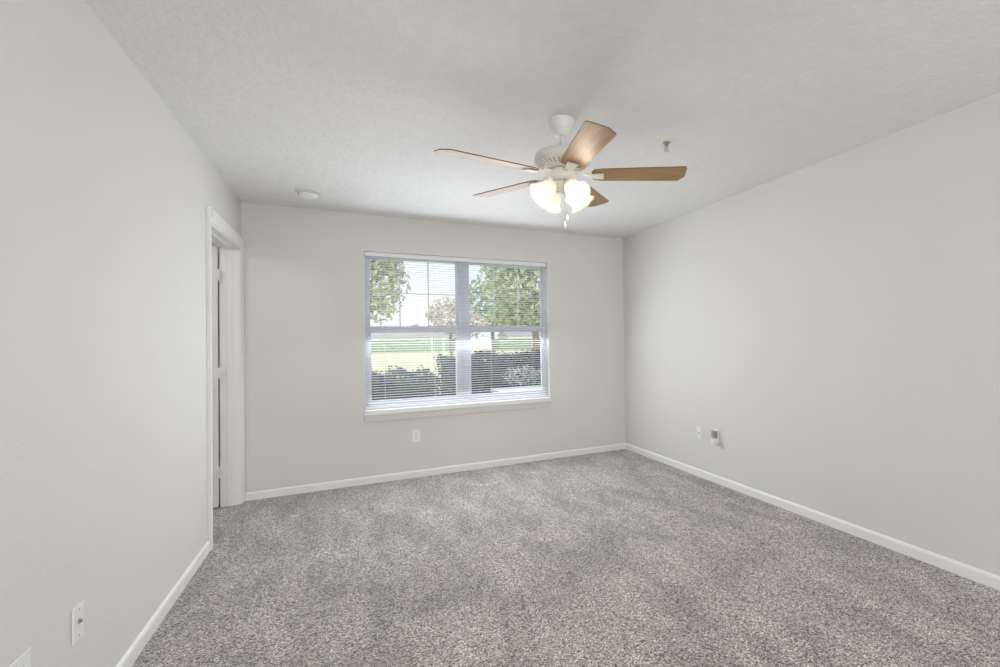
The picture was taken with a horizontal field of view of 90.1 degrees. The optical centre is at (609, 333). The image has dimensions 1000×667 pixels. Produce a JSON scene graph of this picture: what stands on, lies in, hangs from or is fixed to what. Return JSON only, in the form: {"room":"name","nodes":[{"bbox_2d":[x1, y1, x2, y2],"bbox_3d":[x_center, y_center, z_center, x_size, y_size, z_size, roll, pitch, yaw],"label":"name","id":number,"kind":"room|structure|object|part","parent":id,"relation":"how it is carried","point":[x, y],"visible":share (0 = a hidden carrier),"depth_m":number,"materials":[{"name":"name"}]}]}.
{"room":"empty bedroom","nodes":[
{"label":"empty bedroom","id":0,"kind":"room"},
{"bbox_2d":[0,0,240,666],"bbox_3d":[-1.152,0.061,0.361,0.120,2.440,8.122,0,-1,-28],"label":"wall","id":1,"kind":"structure","parent":0,"point":[105,195],"depth_m":1.68,"materials":[{"name":"paint"}]},
{"bbox_2d":[8,647,30,666],"bbox_3d":[-1.571,0.917,1.296,0.008,0.115,0.095,0,-1,-28],"label":"power outlet","id":2,"kind":"object","parent":1,"relation":"attached to","point":[24,660],"visible":1,"depth_m":1.31,"materials":[{"name":"white plastic"}]},
{"bbox_2d":[72,600,83,645],"bbox_3d":[-1.716,0.934,1.574,0.014,0.115,0.070,0,-1,-28],"label":"outlet","id":3,"kind":"object","parent":1,"relation":"attached to","point":[78,610],"visible":1,"depth_m":1.56,"materials":[{"name":"white plastic"}]},
{"bbox_2d":[115,540,209,666],"bbox_3d":[-0.819,1.236,-0.105,0.013,0.066,7.034,0,-1,-28],"label":"baseboard","id":4,"kind":"structure","parent":1,"relation":"attached to","point":[144,636],"depth_m":2.23,"materials":[{"name":"paint"}]},
{"bbox_2d":[206,206,244,550],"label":"door frame","id":5,"kind":"structure","parent":1,"relation":"in","point":[230,273],"depth_m":3.84,"materials":[{"name":"paint"}]},
{"bbox_2d":[212,242,219,503],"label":"door","id":6,"kind":"structure","parent":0,"point":[213,244],"depth_m":3.90,"materials":[{"name":"paint"}]},
{"bbox_2d":[241,202,625,492],"bbox_3d":[-1.454,0.130,4.880,3.836,2.440,0.140,0,-1,-28],"label":"wall","id":7,"kind":"structure","parent":0,"point":[305,424],"depth_m":4.38,"materials":[{"name":"paint"}]},
{"bbox_2d":[412,430,419,442],"bbox_3d":[-1.825,0.965,4.579,0.070,0.115,0.008,0,-1,-28],"label":"power outlet","id":8,"kind":"object","parent":7,"relation":"attached to","point":[415,433],"visible":1,"depth_m":4.58,"materials":[{"name":"white plastic"}]},
{"bbox_2d":[245,443,625,500],"bbox_3d":[-1.390,1.315,4.800,3.576,0.066,0.013,0,-1,-28],"label":"baseboard","id":9,"kind":"structure","parent":7,"relation":"attached to","point":[277,492],"depth_m":4.58,"materials":[{"name":"paint"}]},
{"bbox_2d":[363,250,550,421],"bbox_3d":[-1.463,0.017,4.858,1.781,1.554,0.165,0,-1,-28],"label":"window","id":10,"kind":"structure","parent":7,"relation":"in","point":[421,411],"depth_m":4.87,"materials":[{"name":"white plastic"}]},
{"bbox_3d":[-1.897,-0.362,4.714,0.827,0.730,0.018,0,-1,-28],"label":"sash","id":11,"kind":"part","parent":10,"relation":"part of","materials":[{"name":"white plastic"}]},
{"bbox_3d":[-1.874,0.297,4.682,0.827,0.734,0.030,0,-1,-28],"label":"sash","id":12,"kind":"part","parent":10,"relation":"part of","materials":[{"name":"white plastic"}]},
{"bbox_2d":[374,260,455,324],"bbox_3d":[-1.894,-0.368,4.708,0.775,0.662,0.006,0,-1,-28],"label":"grille","id":13,"kind":"object","parent":10,"relation":"attached to","point":[428,261],"depth_m":4.76,"materials":[{"name":"white plastic"}]},
{"bbox_2d":[364,252,547,408],"bbox_3d":[-1.456,-0.036,4.842,1.751,1.436,0.045,0,-1,-28],"label":"blind","id":14,"kind":"object","parent":10,"relation":"attached to","point":[370,254],"visible":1,"depth_m":4.79,"materials":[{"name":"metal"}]},
{"bbox_3d":[-1.702,-0.021,4.718,0.001,1.386,0.028,0,-1,-28],"label":"ladder cord","id":15,"kind":"part","parent":14,"relation":"part of","materials":[{"name":"white fabric"}]},
{"bbox_3d":[-1.447,0.675,4.837,1.751,0.014,0.026,0,-1,-28],"label":"rail","id":16,"kind":"part","parent":14,"relation":"part of","materials":[{"name":"white plastic"}]},
{"bbox_3d":[-1.458,-0.023,4.847,0.001,1.386,0.028,0,-1,-28],"label":"ladder cord","id":17,"kind":"part","parent":14,"relation":"part of","materials":[{"name":"white fabric"}]},
{"bbox_3d":[-0.827,-0.029,5.184,0.001,1.386,0.028,0,-1,-28],"label":"ladder cord","id":18,"kind":"part","parent":14,"relation":"part of","materials":[{"name":"white fabric"}]},
{"bbox_2d":[478,266,529,324],"bbox_3d":[-1.099,-0.375,5.132,0.764,0.662,0.006,0,-1,-28],"label":"grille","id":19,"kind":"object","parent":10,"relation":"attached to","point":[493,296],"depth_m":5.16,"materials":[{"name":"white plastic"}]},
{"bbox_3d":[-1.101,-0.369,5.138,0.816,0.730,0.018,0,-1,-28],"label":"sash","id":20,"kind":"part","parent":10,"relation":"part of","materials":[{"name":"white plastic"}]},
{"bbox_3d":[-1.079,0.290,5.106,0.816,0.734,0.030,0,-1,-28],"label":"sash","id":21,"kind":"part","parent":10,"relation":"part of","materials":[{"name":"white plastic"}]},
{"bbox_2d":[85,0,999,238],"bbox_3d":[-0.117,-1.243,0.965,5.196,0.150,8.362,0,-1,-28],"label":"ceiling","id":22,"kind":"structure","parent":0,"point":[349,103],"depth_m":2.26,"materials":[{"name":"paint"}]},
{"bbox_2d":[295,190,318,198],"bbox_3d":[-2.344,-1.070,3.763,0.157,0.043,0.142,0,-1,-28],"label":"smoke detector","id":23,"kind":"object","parent":22,"relation":"attached to","point":[306,194],"visible":1,"depth_m":3.72,"materials":[{"name":"white plastic"}]},
{"bbox_2d":[434,115,686,227],"bbox_3d":[-0.269,-0.847,2.575,1.272,0.591,1.275,0,-1,-28],"label":"ceiling fan","id":24,"kind":"object","parent":22,"relation":"hanging from","point":[562,162],"visible":1,"depth_m":2.55,"materials":[{"name":"wood"}]},
{"bbox_3d":[-0.580,-0.837,2.356,0.507,0.006,0.148,-2,12,-38],"label":"blade","id":25,"kind":"part","parent":24,"relation":"part of","materials":[{"name":"brown wood"}]},
{"bbox_3d":[-0.597,-0.842,2.839,0.507,0.006,0.148,-1,12,34],"label":"blade","id":26,"kind":"part","parent":24,"relation":"part of","materials":[{"name":"brown wood"}]},
{"bbox_3d":[-0.332,-0.748,2.542,0.152,0.152,0.114,-2,42,50],"label":"lamp shade","id":27,"kind":"part","parent":24,"relation":"part of","materials":[{"name":"white glass"}]},
{"bbox_3d":[-0.325,-0.756,2.548,0.053,0.053,0.074,-2,42,50],"label":"bulb","id":28,"kind":"part","parent":24,"relation":"part of","materials":[{"name":"white glass"}]},
{"bbox_3d":[-0.319,-0.746,2.685,0.152,0.152,0.114,0,-44,-40],"label":"lamp shade","id":29,"kind":"part","parent":24,"relation":"part of","materials":[{"name":"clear glass"}]},
{"bbox_3d":[-0.195,-0.758,2.537,0.053,0.053,0.074,0,42,-40],"label":"bulb","id":30,"kind":"part","parent":24,"relation":"part of","materials":[{"name":"white glass"}]},
{"bbox_3d":[-0.189,-0.750,2.530,0.152,0.152,0.114,0,42,-40],"label":"lamp shade","id":31,"kind":"part","parent":24,"relation":"part of","materials":[{"name":"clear glass"}]},
{"bbox_3d":[-0.177,-0.748,2.673,0.152,0.152,0.114,-2,-44,50],"label":"lamp shade","id":32,"kind":"part","parent":24,"relation":"part of","materials":[{"name":"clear glass"}]},
{"bbox_3d":[-0.115,-0.847,2.222,0.148,0.006,0.507,10,-3,-20],"label":"blade","id":33,"kind":"part","parent":24,"relation":"part of","materials":[{"name":"brown wood"}]},
{"bbox_3d":[-0.143,-0.855,3.005,0.148,0.006,0.507,-13,-2,16],"label":"blade","id":34,"kind":"part","parent":24,"relation":"part of","materials":[{"name":"brown wood"}]},
{"bbox_3d":[0.155,-0.858,2.623,0.507,0.006,0.148,-1,-10,-2],"label":"blade","id":35,"kind":"part","parent":24,"relation":"part of","materials":[{"name":"brown wood"}]},
{"bbox_2d":[662,141,669,151],"bbox_3d":[0.339,-1.122,2.926,0.048,0.050,0.048,0,-1,-28],"label":"sprinkler","id":36,"kind":"object","parent":22,"relation":"attached to","point":[665,143],"visible":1,"depth_m":2.92,"materials":[{"name":"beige metal"}]},
{"bbox_2d":[131,449,999,666],"bbox_3d":[-0.074,1.332,0.928,5.196,0.120,8.362,0,-1,-28],"label":"floor","id":37,"kind":"structure","parent":0,"point":[623,557],"depth_m":2.50,"materials":[{"name":"carpet"}]},
{"bbox_2d":[622,92,999,575],"bbox_3d":[2.127,0.032,2.108,0.120,2.440,8.122,0,-1,-28],"label":"wall","id":38,"kind":"structure","parent":0,"point":[835,320],"depth_m":3.11,"materials":[{"name":"paint"}]},
{"bbox_2d":[697,426,701,439],"bbox_3d":[0.815,0.911,4.448,0.009,0.115,0.070,0,-1,-28],"label":"outlet","id":39,"kind":"object","parent":38,"relation":"attached to","point":[699,429],"visible":1,"depth_m":4.44,"materials":[{"name":"white plastic"}]},
{"bbox_2d":[711,430,718,445],"bbox_3d":[0.907,0.903,4.211,0.053,0.130,0.075,0,-1,-28],"label":"plug adapter","id":40,"kind":"object","parent":38,"relation":"attached to","point":[714,440],"visible":1,"depth_m":4.21,"materials":[{"name":"grey plastic"}]},
{"bbox_2d":[625,443,999,590],"bbox_3d":[2.091,1.220,2.055,0.013,0.066,8.110,0,-1,-28],"label":"baseboard","id":41,"kind":"structure","parent":38,"relation":"attached to","point":[991,580],"depth_m":3.10,"materials":[{"name":"paint"}]},
{"label":"outside","id":42,"kind":"structure","parent":0,"visible":0},
{"bbox_3d":[-0.614,1.636,5.882,18.000,0.130,0.900,0,-1,-28],"label":"bed","id":43,"kind":"object","parent":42,"visible":0},
{"bbox_2d":[490,386,540,392],"bbox_3d":[-0.942,1.118,5.640,0.760,0.970,0.480,0,-1,-28],"label":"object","id":44,"kind":"object","parent":43,"relation":"on","point":[530,387],"visible":0.16,"depth_m":5.56,"materials":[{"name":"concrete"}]},
{"bbox_2d":[501,365,540,386],"bbox_3d":[-1.043,1.005,6.112,0.671,1.220,0.233,0,-1,-28],"label":"shrub","id":45,"kind":"object","parent":43,"relation":"on","point":[525,368],"visible":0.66,"depth_m":6.10,"materials":[{"name":"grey plant"}]},
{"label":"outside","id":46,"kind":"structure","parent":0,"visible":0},
{"bbox_2d":[371,347,530,394],"bbox_3d":[-11.144,3.076,93.701,210.000,0.100,164.038,0,-1,-28],"label":"lawn","id":47,"kind":"structure","parent":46,"point":[395,355],"depth_m":45.49,"materials":[{"name":"green plant"}]},
{"bbox_2d":[370,259,410,371],"bbox_3d":[-6.426,-0.810,12.486,2.569,5.308,1.967,0,-1,-28],"label":"tree","id":48,"kind":"object","parent":47,"relation":"on","point":[382,261],"visible":0.14,"depth_m":12.53,"materials":[{"name":"green plant"}]},
{"bbox_3d":[-6.442,-1.770,12.499,2.569,3.388,1.967,0,-1,-28],"label":"crown","id":49,"kind":"part","parent":48,"relation":"part of","materials":[{"name":"green plant"}]},
{"bbox_2d":[371,365,444,399],"bbox_3d":[-3.141,1.022,5.159,2.667,1.330,1.003,0,-1,-28],"label":"hedge","id":50,"kind":"object","parent":47,"relation":"on","point":[424,371],"visible":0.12,"depth_m":5.30,"materials":[{"name":"green plant"}]},
{"bbox_2d":[371,333,454,340],"bbox_3d":[-46.588,1.584,113.405,20.800,4.600,9.800,0,-1,-28],"label":"house","id":51,"kind":"structure","parent":47,"relation":"on","point":[423,335],"depth_m":109.72,"materials":[{"name":"white"}]},
{"bbox_2d":[371,340,455,352],"bbox_3d":[-39.412,2.240,79.781,31.395,2.394,2.365,0,-1,-28],"label":"hedge","id":52,"kind":"object","parent":47,"relation":"on","point":[435,342],"visible":0.28,"depth_m":81.80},
{"bbox_2d":[430,337,432,371],"bbox_3d":[-9.008,1.076,24.642,0.140,1.860,0.140,0,-1,-28],"label":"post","id":53,"kind":"object","parent":47,"relation":"on","point":[431,337],"visible":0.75,"depth_m":24.61,"materials":[{"name":"white"}]},
{"bbox_2d":[425,295,489,356],"bbox_3d":[-6.644,0.110,21.401,2.822,3.728,1.681,0,-1,-28],"label":"tree","id":54,"kind":"object","parent":47,"relation":"on","point":[440,310],"visible":0.38,"depth_m":21.18,"materials":[{"name":"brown plant"}]},
{"bbox_2d":[432,348,540,395],"bbox_3d":[-1.188,0.915,6.615,2.301,1.514,0.858,0,-1,-28],"label":"hedge","id":55,"kind":"object","parent":47,"relation":"on","point":[535,362],"visible":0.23,"depth_m":6.18,"materials":[{"name":"green plant"}]},
{"bbox_2d":[469,276,520,353],"bbox_3d":[-8.255,-0.956,34.186,4.750,6.280,3.470,0,-1,-28],"label":"tree","id":56,"kind":"object","parent":47,"relation":"on","point":[471,299],"visible":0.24,"depth_m":33.53,"materials":[{"name":"green plant"}]},
{"bbox_3d":[-8.273,-2.069,34.202,4.750,4.053,3.470,0,-1,-28],"label":"crown","id":57,"kind":"part","parent":56,"relation":"part of","materials":[{"name":"green plant"}]},
{"bbox_2d":[476,266,539,350],"bbox_3d":[-2.240,-0.822,15.242,4.145,5.275,2.573,-1,-1,-23],"label":"tree","id":58,"kind":"object","parent":47,"relation":"on","point":[536,305],"visible":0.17,"depth_m":14.52,"materials":[{"name":"green plant"}]},
{"bbox_2d":[495,338,539,350],"bbox_3d":[-3.636,1.900,96.576,38.380,2.456,2.378,0,-1,-28],"label":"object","id":59,"kind":"structure","parent":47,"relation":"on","point":[523,345],"depth_m":88.23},
{"bbox_2d":[497,332,539,337],"bbox_3d":[-20.058,1.222,125.281,15.800,4.800,9.800,0,-1,-28],"label":"house","id":60,"kind":"structure","parent":47,"relation":"on","point":[515,334],"depth_m":119.98,"materials":[{"name":"white"}]}
]}

